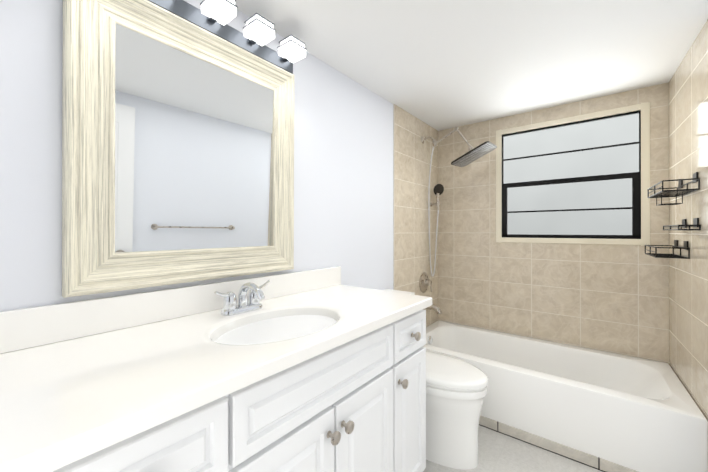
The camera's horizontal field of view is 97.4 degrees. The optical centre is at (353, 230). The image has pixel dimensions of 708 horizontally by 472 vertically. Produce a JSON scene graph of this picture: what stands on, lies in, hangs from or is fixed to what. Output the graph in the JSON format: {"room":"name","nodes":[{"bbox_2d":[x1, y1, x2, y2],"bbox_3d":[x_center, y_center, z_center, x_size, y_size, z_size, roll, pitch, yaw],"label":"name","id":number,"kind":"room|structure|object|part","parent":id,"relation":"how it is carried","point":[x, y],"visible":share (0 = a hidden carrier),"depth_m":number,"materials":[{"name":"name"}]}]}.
{"room":"bathroom","nodes":[
{"label":"bathroom","id":0,"kind":"room"},
{"bbox_2d":[0,0,392,310],"bbox_3d":[-0.194,0.143,1.761,0.120,2.130,3.250,0,0,39],"label":"wall","id":1,"kind":"structure","parent":0,"point":[343,171],"depth_m":1.42,"materials":[{"name":"white paint"}]},
{"bbox_2d":[0,266,340,353],"bbox_3d":[-0.576,0.256,1.163,0.020,0.103,1.591,0,0,39],"label":"backsplash","id":2,"kind":"structure","parent":1,"relation":"attached to","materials":[{"name":"white stone"}]},
{"bbox_2d":[62,0,293,297],"bbox_3d":[-0.550,-0.281,1.181,0.036,0.932,0.816,0,0,39],"label":"mirror","id":3,"kind":"object","parent":1,"relation":"attached to","point":[177,149],"visible":1,"depth_m":1.06,"materials":[{"name":"beige wood"}]},
{"bbox_3d":[-0.554,-0.281,1.184,0.004,0.706,0.590,2,1,38],"label":"glass","id":4,"kind":"part","parent":3,"relation":"part of","materials":[{"name":"white"}]},
{"bbox_2d":[148,0,306,73],"bbox_3d":[-0.505,-0.805,1.166,0.131,0.100,0.780,0,0,39],"label":"sconce","id":5,"kind":"object","parent":1,"relation":"attached to","point":[215,17],"visible":1,"depth_m":1.24,"materials":[{"name":"grey"}]},
{"bbox_2d":[393,104,437,326],"bbox_3d":[0.536,0.145,2.575,0.008,2.130,0.786,0,0,39],"label":"wall tile","id":6,"kind":"structure","parent":1,"relation":"attached to","point":[412,152],"depth_m":2.50,"materials":[{"name":"beige tile"}]},
{"bbox_2d":[419,272,441,313],"bbox_3d":[0.654,0.518,2.586,0.159,0.332,0.172,0,0,39],"label":"tub filler","id":7,"kind":"object","parent":6,"relation":"attached to","point":[425,282],"visible":0.92,"depth_m":2.59,"materials":[{"name":"silver metal"}]},
{"bbox_2d":[421,127,496,276],"bbox_3d":[0.817,-0.206,2.466,0.565,1.212,0.352,0,0,39],"label":"shower","id":8,"kind":"object","parent":6,"relation":"attached to","point":[472,154],"visible":1,"depth_m":2.51,"materials":[{"name":"silver metal"}]},
{"bbox_3d":[0.751,-0.703,2.489,0.434,0.217,0.068,0,0,39],"label":"arm","id":9,"kind":"part","parent":8,"relation":"part of"},
{"bbox_2d":[235,0,707,130],"bbox_3d":[0.557,-0.973,1.165,2.040,0.100,3.250,0,0,39],"label":"ceiling","id":10,"kind":"structure","parent":0,"point":[438,65],"depth_m":1.56,"materials":[{"name":"white paint"}]},
{"bbox_2d":[423,425,602,471],"bbox_3d":[0.557,1.257,1.161,2.040,0.100,3.250,0,0,39],"label":"floor","id":11,"kind":"structure","parent":0,"point":[499,452],"depth_m":1.64,"materials":[{"name":"tile"}]},
{"bbox_2d":[0,266,431,471],"bbox_3d":[-0.356,0.700,0.987,0.584,1.014,1.591,0,0,39],"label":"bathroom vanity","id":12,"kind":"object","parent":11,"relation":"on","point":[320,370],"visible":1,"depth_m":0.83,"materials":[{"name":"painted wood"},{"name":"cultured marble"},{"name":"brushed nickel"}]},
{"bbox_2d":[214,280,269,315],"bbox_3d":[-0.385,0.251,1.162,0.164,0.114,0.261,0,0,39],"label":"faucet","id":13,"kind":"object","parent":12,"relation":"on","point":[242,306],"depth_m":1.16,"materials":[{"name":"silver metal"}]},
{"bbox_2d":[383,289,487,469],"bbox_3d":[0.390,0.805,1.797,0.728,0.806,0.410,0,0,39],"label":"toilet","id":14,"kind":"object","parent":11,"relation":"on","point":[456,391],"visible":0.48,"depth_m":1.58,"materials":[{"name":"white ceramic"}]},
{"bbox_3d":[0.189,0.425,1.957,0.215,0.044,0.410,0,0,39],"label":"tank lid","id":15,"kind":"part","parent":14,"relation":"part of","materials":[{"name":"white ceramic"}]},
{"bbox_3d":[0.469,0.771,1.734,0.525,0.046,0.364,0,0,39],"label":"seat lid","id":16,"kind":"part","parent":14,"relation":"part of","materials":[{"name":"white ceramic"}]},
{"bbox_3d":[0.469,1.002,1.734,0.517,0.412,0.358,0,0,39],"label":"bowl","id":17,"kind":"part","parent":14,"relation":"part of","materials":[{"name":"white ceramic"}]},
{"bbox_2d":[422,320,707,471],"bbox_3d":[1.153,1.015,2.103,1.539,0.388,0.733,0,0,39],"label":"bathtub","id":18,"kind":"object","parent":11,"relation":"on","point":[604,411],"visible":0.73,"depth_m":1.72,"materials":[{"name":"white ceramic"}]},
{"bbox_2d":[501,110,640,238],"bbox_3d":[1.414,0.145,2.468,1.517,2.130,0.140,0,0,39],"label":"wall","id":19,"kind":"structure","parent":0,"point":[546,127],"depth_m":2.43,"materials":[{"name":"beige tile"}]},
{"bbox_2d":[438,83,668,363],"bbox_3d":[1.371,0.144,2.408,1.508,2.130,0.008,0,0,39],"label":"wall tile","id":20,"kind":"structure","parent":19,"relation":"attached to","point":[610,298],"depth_m":2.32,"materials":[{"name":"beige tile"}]},
{"bbox_2d":[502,111,640,238],"bbox_3d":[1.551,-0.362,2.300,0.844,0.837,0.034,0,0,39],"label":"window","id":21,"kind":"structure","parent":19,"relation":"in","point":[581,179],"depth_m":2.26,"materials":[{"name":"white glass"}]},
{"bbox_2d":[496,102,649,245],"bbox_3d":[1.541,-0.362,2.288,0.924,0.925,0.045,0,0,39],"label":"window frame","id":22,"kind":"structure","parent":19,"relation":"attached to","point":[644,108],"depth_m":2.13,"materials":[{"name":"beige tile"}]},
{"bbox_3d":[1.197,0.141,0.653,0.403,2.130,3.250,0,0,39],"label":"wall","id":23,"kind":"structure","parent":0,"visible":0},
{"bbox_2d":[669,19,707,420],"bbox_3d":[1.746,0.143,1.632,0.046,2.130,0.755,0,0,39],"label":"wall tile","id":24,"kind":"structure","parent":23,"relation":"attached to","point":[688,278],"depth_m":1.56,"materials":[{"name":"beige tile"}]},
{"bbox_2d":[645,240,689,258],"bbox_3d":[1.735,0.099,1.736,0.128,0.088,0.327,0,0,36],"label":"caddy","id":25,"kind":"object","parent":24,"relation":"attached to","point":[661,255],"visible":1,"depth_m":1.67,"materials":[{"name":"black metal"}]},
{"bbox_2d":[647,172,699,205],"bbox_3d":[1.659,-0.205,1.631,0.128,0.140,0.387,0,0,36],"label":"caddy","id":26,"kind":"object","parent":24,"relation":"attached to","point":[669,193],"visible":1,"depth_m":1.59,"materials":[{"name":"black metal"}]},
{"bbox_2d":[663,218,700,229],"bbox_3d":[1.657,-0.030,1.582,0.075,0.058,0.327,0,0,36],"label":"caddy","id":27,"kind":"object","parent":24,"relation":"attached to","point":[694,225],"visible":1,"depth_m":1.49,"materials":[{"name":"black metal"}]}
]}

